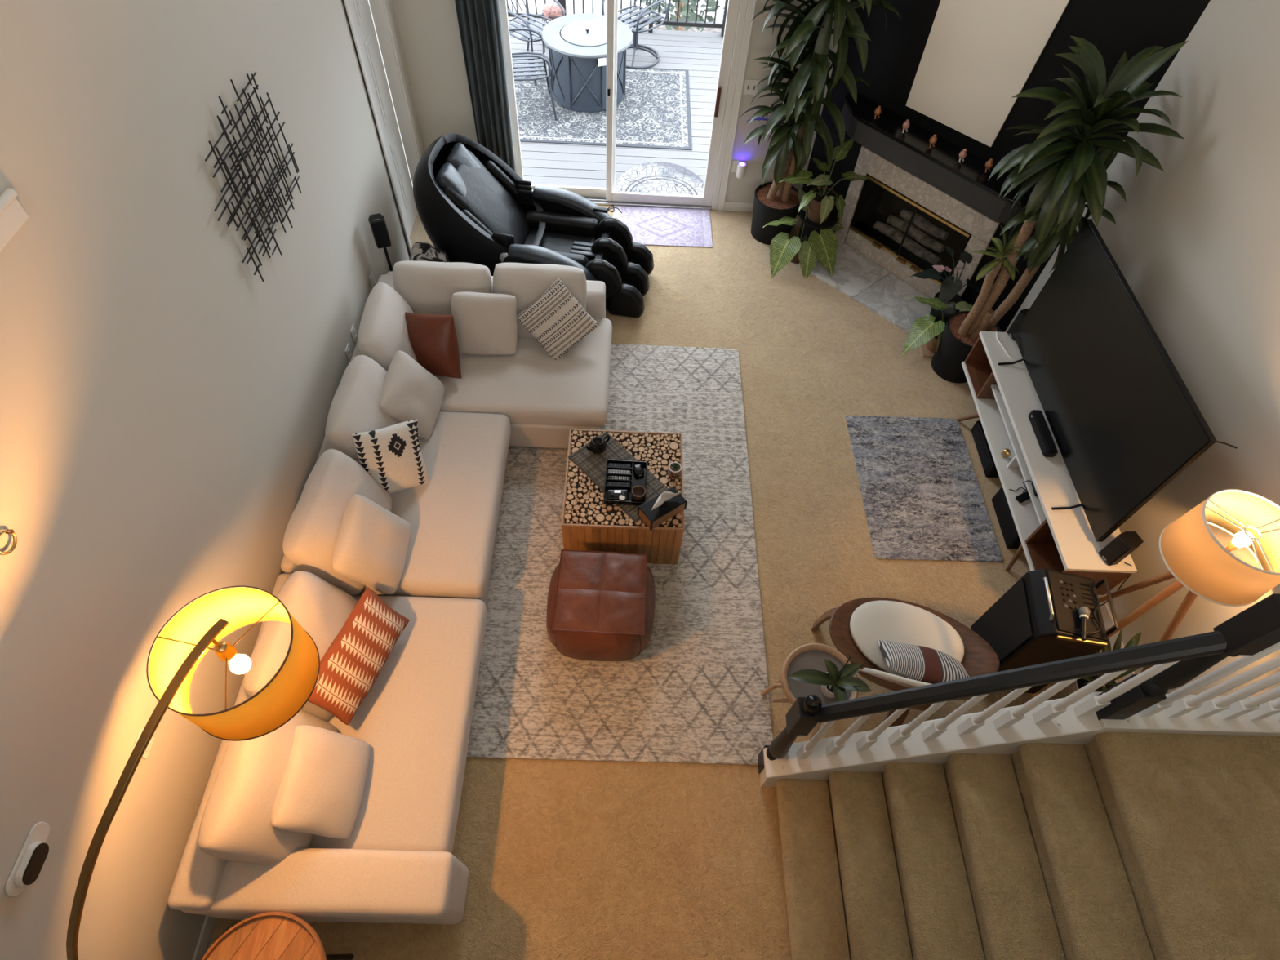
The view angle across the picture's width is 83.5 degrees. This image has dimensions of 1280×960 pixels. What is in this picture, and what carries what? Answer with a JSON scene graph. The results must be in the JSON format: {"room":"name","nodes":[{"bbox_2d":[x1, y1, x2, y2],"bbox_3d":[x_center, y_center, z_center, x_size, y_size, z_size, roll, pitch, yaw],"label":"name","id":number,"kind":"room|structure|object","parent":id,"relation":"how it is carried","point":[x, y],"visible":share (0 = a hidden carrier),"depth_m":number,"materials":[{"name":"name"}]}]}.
{"room":"living room","nodes":[
{"label":"living room","id":0,"kind":"room"},
{"bbox_2d":[0,0,424,959],"bbox_3d":[-1.899,-0.708,2.013,0.100,5.350,8.610,2,55,-2],"label":"wall","id":1,"kind":"structure","parent":0,"point":[165,404],"depth_m":2.73,"materials":[{"name":"grey paint"}]},
{"bbox_2d":[0,528,17,555],"bbox_3d":[-1.876,0.182,2.118,0.018,0.077,0.079,2,55,-2],"label":"ring hook","id":2,"kind":"object","parent":1,"relation":"attached to","point":[6,531],"visible":1,"depth_m":2.13,"materials":[{"name":"gold metal"}]},
{"bbox_2d":[0,187,29,252],"bbox_3d":[-1.832,-0.469,1.862,0.043,0.098,0.846,2,55,-2],"label":"wall ledge","id":3,"kind":"object","parent":1,"relation":"attached to","point":[13,215],"visible":1,"depth_m":2.07,"materials":[{"name":"white paint"}]},
{"bbox_2d":[4,822,49,896],"bbox_3d":[-1.909,1.189,2.252,0.034,0.085,0.207,2,55,-2],"label":"thermostat","id":4,"kind":"object","parent":1,"relation":"attached to","point":[28,866],"visible":1,"depth_m":2.23,"materials":[{"name":"white plastic"}]},
{"bbox_2d":[204,71,301,281],"bbox_3d":[-1.838,-1.467,3.425,0.038,0.777,0.900,2,55,-2],"label":"wall art","id":5,"kind":"object","parent":1,"relation":"attached to","point":[242,153],"visible":1,"depth_m":3.39,"materials":[{"name":"black metal"}]},
{"bbox_2d":[191,257,410,959],"bbox_3d":[-1.965,1.253,3.847,0.014,0.095,7.500,2,55,-2],"label":"baseboard","id":6,"kind":"structure","parent":1,"relation":"attached to","point":[207,928],"depth_m":3.25,"materials":[{"name":"white paint"}]},
{"bbox_2d":[342,0,422,257],"bbox_3d":[-1.900,-2.752,5.414,0.122,2.120,0.860,2,55,-2],"label":"trim","id":7,"kind":"structure","parent":1,"relation":"attached to","point":[380,9],"depth_m":5.42,"materials":[{"name":"white paint"}]},
{"bbox_2d":[348,0,417,235],"bbox_3d":[-1.978,-2.731,5.447,0.054,2.025,0.690,2,55,-2],"label":"door","id":8,"kind":"structure","parent":1,"relation":"in","point":[360,9],"depth_m":5.47,"materials":[{"name":"white paint"}]},
{"bbox_2d":[391,0,849,202],"bbox_3d":[-0.125,-4.129,4.499,3.520,5.350,0.100,2,55,-2],"label":"wall","id":9,"kind":"structure","parent":0,"point":[428,30],"depth_m":5.74,"materials":[{"name":"grey paint"}]},
{"bbox_2d":[454,0,515,172],"bbox_3d":[-0.182,-3.169,5.630,2.700,2.333,0.077,2,55,-2],"label":"curtain","id":10,"kind":"object","parent":9,"relation":"hanging from","point":[479,21],"visible":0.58,"depth_m":5.62,"materials":[{"name":"grey fabric"}]},
{"bbox_2d":[498,0,747,210],"bbox_3d":[-0.187,-3.173,5.848,1.900,2.080,0.140,2,55,-2],"label":"door","id":11,"kind":"structure","parent":9,"relation":"in","point":[736,9],"depth_m":6.03,"materials":[{"name":"white paint"}]},
{"bbox_2d":[716,0,756,211],"bbox_3d":[-0.186,-3.152,5.785,2.020,2.120,0.026,2,55,-2],"label":"trim","id":12,"kind":"structure","parent":9,"relation":"attached to","point":[751,6],"depth_m":5.83,"materials":[{"name":"white paint"}]},
{"bbox_2d":[723,200,753,212],"bbox_3d":[-0.240,-2.578,6.617,3.320,0.095,0.014,2,55,-2],"label":"baseboard","id":13,"kind":"structure","parent":9,"relation":"attached to","point":[728,206],"depth_m":6.64,"materials":[{"name":"white paint"}]},
{"bbox_2d":[730,160,746,178],"bbox_3d":[0.870,-2.729,6.306,0.120,0.125,0.090,2,55,-2],"label":"night light","id":14,"kind":"object","parent":9,"relation":"attached to","point":[738,166],"visible":1,"depth_m":6.29,"materials":[{"name":"white plastic"}]},
{"bbox_2d":[742,79,759,94],"bbox_3d":[0.893,-3.154,5.761,0.118,0.118,0.017,2,55,-2],"label":"light switch","id":15,"kind":"object","parent":9,"relation":"attached to","point":[750,87],"visible":0.95,"depth_m":5.76,"materials":[{"name":"white plastic"}]},
{"bbox_2d":[206,204,1123,959],"bbox_3d":[0.419,0.958,4.287,5.080,0.080,8.560,2,55,-2],"label":"floor","id":16,"kind":"structure","parent":0,"point":[565,860],"depth_m":4.09,"materials":[{"name":"beige carpet"}]},
{"bbox_2d":[66,586,319,959],"bbox_3d":[-1.547,1.394,2.703,0.441,1.843,1.436,17,56,9],"label":"lamp","id":17,"kind":"object","parent":16,"relation":"on","point":[178,649],"visible":1,"depth_m":2.35,"materials":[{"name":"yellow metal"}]},
{"bbox_2d":[213,640,238,662],"bbox_3d":[-1.345,0.556,2.326,0.054,0.093,0.054,2,55,-2],"label":"socket","id":18,"kind":"object","parent":17,"relation":"attached to","point":[227,652],"depth_m":2.31,"materials":[{"name":"gold metal"}]},
{"bbox_2d":[201,911,353,959],"bbox_3d":[-1.486,2.113,2.979,0.512,0.573,0.512,2,55,-2],"label":"side table","id":19,"kind":"object","parent":16,"relation":"on","point":[268,935],"visible":1,"depth_m":2.85,"materials":[{"name":"brown wood"}]},
{"bbox_2d":[168,573,487,924],"bbox_3d":[-1.348,1.283,3.536,1.110,0.620,1.514,2,55,-2],"label":"end section","id":20,"kind":"object","parent":16,"relation":"on","point":[397,864],"visible":0.66,"depth_m":3.26,"materials":[{"name":"fabric"}]},
{"bbox_2d":[198,709,336,864],"bbox_3d":[-1.583,1.310,3.108,0.356,0.503,0.615,6,55,1],"label":"cushion","id":21,"kind":"object","parent":20,"relation":"on","point":[236,823],"visible":0.51,"depth_m":2.91,"materials":[{"name":"fabric"}]},
{"bbox_2d":[243,570,357,721],"bbox_3d":[-1.585,0.800,3.457,0.329,0.509,0.622,7,55,2],"label":"cushion","id":22,"kind":"object","parent":20,"relation":"on","point":[321,609],"visible":0.54,"depth_m":3.35,"materials":[{"name":"fabric"}]},
{"bbox_2d":[271,725,369,838],"bbox_3d":[-1.394,1.326,3.151,0.281,0.336,0.430,-1,55,-4],"label":"throw pillow","id":23,"kind":"object","parent":20,"relation":"on","point":[321,787],"visible":0.98,"depth_m":3.09,"materials":[{"name":"fabric"}]},
{"bbox_2d":[308,586,408,726],"bbox_3d":[-1.358,0.842,3.461,0.223,0.287,0.617,15,56,7],"label":"throw pillow","id":24,"kind":"object","parent":20,"relation":"on","point":[349,668],"visible":0.91,"depth_m":3.39,"materials":[{"name":"orange fabric"}]},
{"bbox_2d":[309,595,487,853],"bbox_3d":[-1.272,1.182,3.599,0.844,0.193,1.273,2,55,-2],"label":"seat cushion","id":25,"kind":"object","parent":20,"relation":"on","point":[415,717],"depth_m":3.48,"materials":[{"name":"fabric"}]},
{"bbox_2d":[368,213,391,271],"bbox_3d":[-1.786,-1.466,5.200,0.200,1.006,0.200,-17,58,-14],"label":"speaker","id":26,"kind":"object","parent":16,"relation":"on","point":[377,223],"visible":0.41,"depth_m":4.84},
{"bbox_2d":[280,411,511,604],"bbox_3d":[-1.365,0.127,4.337,1.031,0.631,1.289,2,55,-2],"label":"middle section","id":27,"kind":"object","parent":16,"relation":"on","point":[453,518],"visible":0.38,"depth_m":4.18,"materials":[{"name":"fabric"}]},
{"bbox_2d":[283,448,391,595],"bbox_3d":[-1.588,0.226,3.818,0.344,0.530,0.658,4,55,0],"label":"cushion","id":28,"kind":"object","parent":27,"relation":"on","point":[318,513],"visible":0.74,"depth_m":3.63,"materials":[{"name":"fabric"}]},
{"bbox_2d":[324,354,398,464],"bbox_3d":[-1.579,-0.356,4.225,0.335,0.522,0.642,5,55,0],"label":"cushion","id":29,"kind":"object","parent":27,"relation":"on","point":[354,408],"visible":0.49,"depth_m":4.03,"materials":[{"name":"fabric"}]},
{"bbox_2d":[330,493,412,594],"bbox_3d":[-1.399,0.344,3.773,0.258,0.454,0.462,7,55,2],"label":"throw pillow","id":30,"kind":"object","parent":27,"relation":"on","point":[372,544],"visible":1,"depth_m":3.68,"materials":[{"name":"fabric"}]},
{"bbox_2d":[351,419,429,493],"bbox_3d":[-1.410,-0.113,4.079,0.411,0.431,0.222,-20,59,-16],"label":"throw pillow","id":31,"kind":"object","parent":27,"relation":"on","point":[393,455],"visible":0.89,"depth_m":4.02,"materials":[{"name":"white fabric"}]},
{"bbox_2d":[378,350,444,439],"bbox_3d":[-1.390,-0.509,4.365,0.257,0.446,0.455,8,55,3],"label":"throw pillow","id":32,"kind":"object","parent":27,"relation":"on","point":[410,392],"visible":0.95,"depth_m":4.26,"materials":[{"name":"fabric"}]},
{"bbox_2d":[354,411,511,599],"bbox_3d":[-1.280,0.107,4.314,0.864,0.193,1.281,2,55,-2],"label":"seat cushion","id":33,"kind":"object","parent":27,"relation":"on","point":[452,518],"depth_m":4.18,"materials":[{"name":"fabric"}]},
{"bbox_2d":[413,133,653,317],"bbox_3d":[-0.784,-1.971,5.555,1.779,1.090,0.922,9,55,3],"label":"chair","id":34,"kind":"object","parent":16,"relation":"on","point":[472,206],"visible":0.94,"depth_m":5.49,"materials":[{"name":"black leather"}]},
{"bbox_2d":[436,162,465,195],"bbox_3d":[-1.340,-2.135,5.255,0.130,0.336,0.240,-22,44,28],"label":"pillow","id":35,"kind":"object","parent":34,"relation":"on","point":[448,175],"depth_m":5.15,"materials":[{"name":"black leather"}]},
{"bbox_2d":[445,143,479,170],"bbox_3d":[-1.300,-2.341,5.392,0.131,0.333,0.241,-10,51,38],"label":"pillow","id":36,"kind":"object","parent":34,"relation":"on","point":[458,156],"depth_m":5.30,"materials":[{"name":"black leather"}]},
{"bbox_2d":[466,343,773,764],"bbox_3d":[-0.172,0.218,4.716,1.845,0.012,3.123,2,55,-2],"label":"area rug","id":37,"kind":"object","parent":16,"relation":"on","point":[692,695],"visible":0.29,"depth_m":4.28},
{"bbox_2d":[350,271,612,448],"bbox_3d":[-1.034,-0.819,5.010,1.654,0.620,1.139,2,55,-2],"label":"sectional sofa","id":38,"kind":"object","parent":37,"relation":"on","point":[542,397],"visible":0.23,"depth_m":4.78,"materials":[{"name":"fabric"}]},
{"bbox_2d":[357,282,417,372],"bbox_3d":[-1.583,-0.903,4.614,0.321,0.507,0.618,1,55,-3],"label":"cushion","id":39,"kind":"object","parent":38,"relation":"on","point":[383,331],"visible":0.48,"depth_m":4.42,"materials":[{"name":"fabric"}]},
{"bbox_2d":[406,312,462,377],"bbox_3d":[-1.326,-0.868,4.623,0.366,0.429,0.263,6,55,1],"label":"throw pillow","id":40,"kind":"object","parent":38,"relation":"on","point":[433,338],"visible":0.82,"depth_m":4.54,"materials":[{"name":"orange leather"}]},
{"bbox_2d":[391,260,492,315],"bbox_3d":[-1.332,-1.227,4.898,0.656,0.511,0.323,5,55,1],"label":"cushion","id":41,"kind":"object","parent":38,"relation":"on","point":[428,287],"visible":0.54,"depth_m":4.74,"materials":[{"name":"fabric"}]},
{"bbox_2d":[451,292,518,355],"bbox_3d":[-1.024,-1.028,4.748,0.434,0.409,0.224,1,55,-2],"label":"throw pillow","id":42,"kind":"object","parent":38,"relation":"on","point":[485,323],"visible":0.92,"depth_m":4.68,"materials":[{"name":"fabric"}]},
{"bbox_2d":[431,317,612,427],"bbox_3d":[-0.939,-0.788,4.959,1.463,0.190,0.933,2,55,-2],"label":"seat cushion","id":43,"kind":"object","parent":38,"relation":"on","point":[533,388],"depth_m":4.75,"materials":[{"name":"fabric"}]},
{"bbox_2d":[492,262,586,337],"bbox_3d":[-0.685,-1.220,4.918,0.636,0.516,0.313,5,55,1],"label":"cushion","id":44,"kind":"object","parent":38,"relation":"on","point":[526,282],"visible":0.59,"depth_m":4.75,"materials":[{"name":"fabric"}]},
{"bbox_2d":[516,278,599,359],"bbox_3d":[-0.554,-1.057,4.783,0.507,0.504,0.266,-19,58,-16],"label":"throw pillow","id":45,"kind":"object","parent":38,"relation":"on","point":[556,319],"visible":1,"depth_m":4.73,"materials":[{"name":"beige fabric"}]},
{"bbox_2d":[546,549,655,661],"bbox_3d":[-0.224,0.717,4.124,0.623,0.383,0.627,3,55,-1],"label":"pouf","id":46,"kind":"object","parent":37,"relation":"on","point":[601,606],"visible":1,"depth_m":3.95,"materials":[{"name":"brown leather"}]},
{"bbox_2d":[560,428,684,564],"bbox_3d":[-0.103,0.104,4.523,0.713,0.437,0.713,2,55,-2],"label":"coffee table","id":47,"kind":"object","parent":37,"relation":"on","point":[588,523],"visible":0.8,"depth_m":4.31,"materials":[{"name":"brown wood"}]},
{"bbox_2d":[567,431,667,522],"bbox_3d":[-0.120,-0.029,4.347,0.310,0.002,0.630,-36,64,-24],"label":"table runner","id":48,"kind":"object","parent":47,"relation":"on","point":[593,465],"visible":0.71,"depth_m":4.38,"materials":[{"name":"grey fabric"}]},
{"bbox_2d":[585,434,610,453],"bbox_3d":[-0.258,-0.227,4.408,0.153,0.116,0.107,0,55,-3],"label":"teapot","id":49,"kind":"object","parent":48,"relation":"on","point":[597,445],"visible":1,"depth_m":4.39,"materials":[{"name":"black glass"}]},
{"bbox_2d":[603,459,647,506],"bbox_3d":[-0.086,0.014,4.295,0.245,0.036,0.300,3,55,-1],"label":"tray","id":50,"kind":"object","parent":48,"relation":"on","point":[635,480],"visible":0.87,"depth_m":4.30,"materials":[{"name":"black plastic"}]},
{"bbox_2d":[606,489,628,500],"bbox_3d":[-0.132,0.085,4.232,0.130,0.040,0.070,0,55,-3],"label":"game controller","id":51,"kind":"object","parent":50,"relation":"in","point":[611,495],"visible":1,"depth_m":4.22,"materials":[{"name":"black plastic"}]},
{"bbox_2d":[637,485,687,530],"bbox_3d":[0.132,0.126,4.121,0.260,0.215,0.135,-30,62,-21],"label":"tissue box","id":52,"kind":"object","parent":48,"relation":"on","point":[670,502],"visible":1,"depth_m":4.13,"materials":[{"name":"black leather"}]},
{"bbox_2d":[666,462,681,478],"bbox_3d":[0.211,-0.065,4.339,0.088,0.084,0.087,2,55,-2],"label":"succulent pot","id":53,"kind":"object","parent":47,"relation":"on","point":[674,471],"visible":1,"depth_m":4.33,"materials":[{"name":"ceramic"}]},
{"bbox_2d":[613,205,712,247],"bbox_3d":[0.199,-2.301,6.499,0.897,0.007,0.550,2,55,-2],"label":"door mat","id":54,"kind":"object","parent":16,"relation":"on","point":[657,226],"visible":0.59,"depth_m":6.50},
{"bbox_2d":[763,186,844,278],"bbox_3d":[1.413,-2.078,6.120,0.717,0.578,0.577,2,55,-2],"label":"plant","id":55,"kind":"object","parent":16,"relation":"on","point":[823,247],"visible":0.91,"depth_m":6.07,"materials":[{"name":"green plant"}]},
{"bbox_2d":[760,643,858,740],"bbox_3d":[0.893,1.161,3.814,0.406,0.508,0.421,2,55,-2],"label":"table","id":56,"kind":"object","parent":16,"relation":"on","point":[810,655],"visible":0.54,"depth_m":3.69,"materials":[{"name":"brown wood"}]},
{"bbox_2d":[788,655,871,702],"bbox_3d":[0.923,0.996,3.474,0.382,0.301,0.243,2,55,-2],"label":"plant","id":57,"kind":"object","parent":56,"relation":"on","point":[834,683],"visible":0.98,"depth_m":3.51,"materials":[{"name":"green plant"}]},
{"bbox_2d":[740,0,902,244],"bbox_3d":[1.270,-2.851,5.441,1.002,2.463,0.725,2,55,-2],"label":"dracaena plant","id":58,"kind":"object","parent":16,"relation":"on","point":[773,201],"visible":0.99,"depth_m":5.31,"materials":[{"name":"green plant"}]},
{"bbox_2d":[797,146,999,333],"bbox_3d":[2.206,-1.978,5.845,0.944,0.885,1.436,-38,65,-25],"label":"fireplace","id":59,"kind":"object","parent":16,"relation":"on","point":[924,220],"visible":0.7,"depth_m":6.03,"materials":[{"name":"stone"}]},
{"bbox_2d":[798,208,839,241],"bbox_3d":[1.515,-2.147,6.239,0.336,0.372,0.336,2,55,-2],"label":"plant stand","id":60,"kind":"object","parent":59,"relation":"on","point":[810,226],"visible":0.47,"depth_m":6.07,"materials":[{"name":"black"}]},
{"bbox_2d":[778,138,868,225],"bbox_3d":[1.531,-2.446,5.896,0.587,0.556,0.511,-34,63,-24],"label":"plant","id":61,"kind":"object","parent":60,"relation":"on","point":[821,200],"visible":0.98,"depth_m":5.85,"materials":[{"name":"green plant"}]},
{"bbox_2d":[910,245,980,325],"bbox_3d":[2.398,-1.463,5.645,0.426,0.578,0.460,-16,57,-14],"label":"plant","id":62,"kind":"object","parent":59,"relation":"on","point":[948,295],"visible":0.88,"depth_m":5.58,"materials":[{"name":"green plant"}]},
{"bbox_2d":[811,597,999,727],"bbox_3d":[1.434,0.946,3.854,0.901,0.734,0.689,11,55,5],"label":"lounge chair","id":63,"kind":"object","parent":16,"relation":"on","point":[856,626],"visible":0.56,"depth_m":3.84,"materials":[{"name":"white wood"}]},
{"bbox_2d":[877,640,969,684],"bbox_3d":[1.455,0.942,3.650,0.443,0.217,0.237,12,55,5],"label":"throw pillow","id":64,"kind":"object","parent":63,"relation":"on","point":[913,662],"visible":0.88,"depth_m":3.55,"materials":[{"name":"white fabric"}]},
{"bbox_2d":[845,415,1003,561],"bbox_3d":[1.933,0.026,4.964,0.840,0.008,1.200,2,55,-2],"label":"rug","id":65,"kind":"object","parent":16,"relation":"on","point":[922,495],"visible":1,"depth_m":4.92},
{"bbox_2d":[902,296,973,357],"bbox_3d":[2.353,-1.151,5.593,0.563,0.363,0.469,10,55,4],"label":"plant","id":66,"kind":"object","parent":16,"relation":"on","point":[923,333],"visible":0.61,"depth_m":5.54,"materials":[{"name":"green plant"}]},
{"bbox_2d":[971,420,999,477],"bbox_3d":[2.518,-0.221,5.100,0.193,0.119,0.430,2,55,-2],"label":"subwoofer","id":67,"kind":"object","parent":16,"relation":"on","point":[986,459],"visible":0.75,"depth_m":5.06,"materials":[{"name":"black plastic"}]},
{"bbox_2d":[972,426,990,471],"bbox_3d":[2.424,-0.224,5.098,0.004,0.080,0.350,2,55,-2],"label":"grille","id":68,"kind":"object","parent":67,"relation":"attached to","point":[980,439],"depth_m":5.08,"materials":[{"name":"black fabric"}]},
{"bbox_2d":[991,487,1021,548],"bbox_3d":[2.516,0.252,4.747,0.220,0.155,0.390,2,55,-2],"label":"box","id":69,"kind":"object","parent":16,"relation":"on","point":[1011,539],"visible":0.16,"depth_m":4.72,"materials":[{"name":"black plastic"}]},
{"bbox_2d":[757,593,1279,959],"bbox_3d":[1.773,1.561,2.522,2.225,2.238,1.631,2,55,-2],"label":"staircase","id":70,"kind":"structure","parent":16,"relation":"on","point":[1132,819],"depth_m":2.87,"materials":[{"name":"carpet"}]},
{"bbox_2d":[970,568,1119,693],"bbox_3d":[2.142,0.830,3.891,0.346,0.864,0.380,9,55,3],"label":"speaker","id":71,"kind":"object","parent":16,"relation":"on","point":[1033,622],"visible":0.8,"depth_m":3.65},
{"bbox_2d":[970,577,1032,662],"bbox_3d":[1.976,0.831,3.946,0.012,0.640,0.330,9,55,3],"label":"grille","id":72,"kind":"object","parent":71,"relation":"attached to","point":[1006,626],"depth_m":3.83,"materials":[{"name":"black"}]},
{"bbox_2d":[1078,606,1090,640],"bbox_3d":[2.168,0.700,3.500,0.050,0.050,0.180,19,56,10],"label":"microphone","id":73,"kind":"object","parent":71,"relation":"on","point":[1084,611],"visible":1,"depth_m":3.50,"materials":[{"name":"black plastic"}]},
{"bbox_2d":[955,331,1137,596],"bbox_3d":[2.547,-0.096,4.726,0.408,0.606,1.867,2,55,-2],"label":"tv stand","id":74,"kind":"object","parent":16,"relation":"on","point":[1004,397],"visible":0.73,"depth_m":4.47,"materials":[{"name":"white paint"}]},
{"bbox_2d":[1007,308,1029,341],"bbox_3d":[2.619,-1.062,4.906,0.106,0.209,0.100,-15,57,-13],"label":"speaker","id":75,"kind":"object","parent":74,"relation":"on","point":[1021,314],"visible":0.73,"depth_m":4.88},
{"bbox_2d":[1007,311,1024,339],"bbox_3d":[2.573,-1.052,4.893,0.005,0.185,0.080,-15,57,-13],"label":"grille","id":76,"kind":"object","parent":75,"relation":"attached to","point":[1020,315],"depth_m":4.90,"materials":[{"name":"black plastic"}]},
{"bbox_2d":[991,384,1046,524],"bbox_3d":[2.572,-0.173,4.605,0.332,0.018,1.155,2,55,-2],"label":"shelf","id":77,"kind":"object","parent":74,"relation":"attached to","point":[1041,516],"depth_m":4.59,"materials":[{"name":"white paint"}]},
{"bbox_2d":[1028,409,1057,457],"bbox_3d":[2.499,-0.291,4.452,0.070,0.059,0.340,2,55,-2],"label":"speaker","id":78,"kind":"object","parent":74,"relation":"on","point":[1041,429],"visible":1,"depth_m":4.42},
{"bbox_2d":[1028,411,1047,454],"bbox_3d":[2.468,-0.292,4.451,0.004,0.049,0.310,2,55,-2],"label":"grille","id":79,"kind":"object","parent":78,"relation":"attached to","point":[1037,428],"depth_m":4.44,"materials":[{"name":"black fabric"}]},
{"bbox_2d":[997,218,1237,542],"bbox_3d":[2.567,-0.560,4.084,0.297,0.981,1.689,2,55,-2],"label":"television","id":80,"kind":"object","parent":74,"relation":"on","point":[1124,423],"visible":1,"depth_m":3.96,"materials":[{"name":"black plastic"}]},
{"bbox_2d":[1098,531,1143,565],"bbox_3d":[2.617,0.372,3.903,0.106,0.209,0.100,-15,57,-13],"label":"speaker","id":81,"kind":"object","parent":74,"relation":"on","point":[1126,542],"visible":1,"depth_m":3.85},
{"bbox_2d":[1099,535,1128,564],"bbox_3d":[2.571,0.382,3.889,0.005,0.185,0.080,-15,57,-13],"label":"grille","id":82,"kind":"object","parent":81,"relation":"attached to","point":[1118,547],"depth_m":3.88,"materials":[{"name":"black plastic"}]},
{"bbox_2d":[931,35,1188,383],"bbox_3d":[2.465,-1.559,4.645,0.888,2.391,0.904,2,55,-2],"label":"dracaena plant","id":83,"kind":"object","parent":16,"relation":"on","point":[1073,175],"visible":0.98,"depth_m":4.09,"materials":[{"name":"green plant"}]},
{"bbox_2d":[1057,629,1141,698],"bbox_3d":[2.492,1.077,3.885,0.649,0.620,0.629,2,55,-2],"label":"snake plant","id":84,"kind":"object","parent":16,"relation":"on","point":[1081,682],"visible":0.09,"depth_m":3.93,"materials":[{"name":"green plant"}]},
{"bbox_2d":[1097,488,1279,672],"bbox_3d":[2.579,0.607,3.682,0.541,1.510,0.677,2,55,-2],"label":"lamp","id":85,"kind":"object","parent":16,"relation":"on","point":[1192,554],"visible":0.97,"depth_m":3.16,"materials":[{"name":"beige fabric"}]},
{"bbox_3d":[-1.596,-1.480,5.602,0.320,0.380,0.320,2,55,-2],"label":"basket","id":86,"kind":"object","parent":16,"relation":"on","visible":0},
{"bbox_2d":[409,241,445,262],"bbox_3d":[-1.581,-1.639,5.369,0.269,0.226,0.277,2,55,-2],"label":"throw","id":87,"kind":"object","parent":86,"relation":"in","point":[421,251],"visible":0.53,"depth_m":5.27,"materials":[{"name":"fabric"}]},
{"bbox_2d":[797,0,1210,332],"bbox_3d":[2.348,-3.355,4.089,0.120,5.350,2.320,-35,64,-24],"label":"wall","id":88,"kind":"structure","parent":0,"point":[1115,28],"depth_m":4.97,"materials":[{"name":"black paint"}]},
{"bbox_2d":[841,93,1035,228],"bbox_3d":[2.157,-2.343,5.255,0.277,0.186,1.834,-35,64,-24],"label":"mantel shelf","id":89,"kind":"object","parent":88,"relation":"attached to","point":[966,180],"visible":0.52,"depth_m":5.18,"materials":[{"name":"grey paint"}]},
{"bbox_2d":[906,0,1069,146],"bbox_3d":[2.286,-3.044,4.441,0.012,1.788,0.860,-35,64,-24],"label":"panel","id":90,"kind":"object","parent":88,"relation":"attached to","point":[978,55],"visible":1,"depth_m":4.79,"materials":[{"name":"white"}]},
{"bbox_2d":[1004,0,1279,696],"bbox_3d":[3.014,0.096,1.712,0.100,5.350,7.100,2,55,-2],"label":"wall","id":91,"kind":"structure","parent":0,"point":[1196,241],"depth_m":3.69,"materials":[{"name":"grey paint"}]},
{"bbox_2d":[1097,596,1134,679],"bbox_3d":[2.840,1.704,3.787,0.014,0.095,6.840,2,55,-2],"label":"baseboard","id":92,"kind":"structure","parent":91,"relation":"attached to","point":[1108,619],"depth_m":4.36,"materials":[{"name":"white paint"}]},
{"label":"outside","id":93,"kind":"structure","parent":0,"visible":0},
{"bbox_2d":[371,14,723,187],"bbox_3d":[-0.061,-4.084,7.981,6.838,0.202,3.758,2,55,-2],"label":"deck","id":94,"kind":"object","parent":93,"point":[700,53],"visible":0.2,"depth_m":7.54,"materials":[{"name":"grey wood"}]},
{"bbox_2d":[368,0,728,37],"bbox_3d":[-0.004,-5.896,8.458,6.600,1.100,0.100,2,55,-2],"label":"deck railing","id":95,"kind":"object","parent":94,"relation":"on","point":[668,22],"visible":0.16,"depth_m":8.77,"materials":[{"name":"black metal"}]},
{"bbox_2d":[542,0,565,48],"bbox_3d":[-1.005,-5.358,8.418,0.279,0.466,0.278,2,55,-2],"label":"planter","id":96,"kind":"object","parent":94,"relation":"on","point":[552,11],"visible":0.57,"depth_m":8.22,"materials":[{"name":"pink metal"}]},
{"bbox_2d":[513,60,692,150],"bbox_3d":[-0.550,-4.145,7.870,2.210,0.008,1.680,2,55,-2],"label":"rug","id":97,"kind":"object","parent":94,"relation":"on","point":[654,112],"visible":0.48,"depth_m":7.71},
{"bbox_2d":[509,27,557,119],"bbox_3d":[-1.267,-4.312,7.295,0.730,1.066,0.595,-8,56,-8],"label":"patio chair","id":98,"kind":"object","parent":97,"relation":"on","point":[516,55],"visible":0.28,"depth_m":7.37,"materials":[{"name":"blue metal"}]},
{"bbox_2d":[506,0,564,85],"bbox_3d":[-1.244,-5.082,7.845,0.730,1.066,0.595,34,60,19],"label":"patio chair","id":99,"kind":"object","parent":97,"relation":"on","point":[526,23],"visible":0.5,"depth_m":7.91,"materials":[{"name":"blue metal"}]},
{"bbox_2d":[541,13,633,112],"bbox_3d":[-0.558,-4.480,7.688,0.956,0.659,0.956,2,55,-2],"label":"table","id":100,"kind":"object","parent":97,"relation":"on","point":[576,43],"visible":0.9,"depth_m":7.49,"materials":[{"name":"grey metal"}]},
{"bbox_2d":[601,0,671,69],"bbox_3d":[-0.011,-5.335,8.084,0.595,1.060,0.724,36,61,20],"label":"patio chair","id":101,"kind":"object","parent":94,"relation":"on","point":[635,46],"visible":0.76,"depth_m":8.19,"materials":[{"name":"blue metal"}]},
{"bbox_2d":[614,161,704,195],"bbox_3d":[0.212,-2.973,7.090,0.950,0.009,0.608,2,55,-2],"label":"mat","id":102,"kind":"object","parent":94,"relation":"on","point":[653,177],"visible":0.7,"depth_m":7.07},
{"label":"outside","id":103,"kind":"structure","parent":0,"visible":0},
{"bbox_2d":[368,0,724,32],"bbox_3d":[0.221,-19.772,19.577,50.000,0.100,35.150,2,55,-2],"label":"ground","id":104,"kind":"structure","parent":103,"point":[540,3],"depth_m":10.45,"materials":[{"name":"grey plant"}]},
{"bbox_2d":[641,0,720,31],"bbox_3d":[0.588,-6.720,9.109,1.124,2.158,1.164,2,55,-2],"label":"shrub","id":105,"kind":"object","parent":104,"relation":"on","point":[682,3],"visible":0.59,"depth_m":9.49,"materials":[{"name":"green plant"}]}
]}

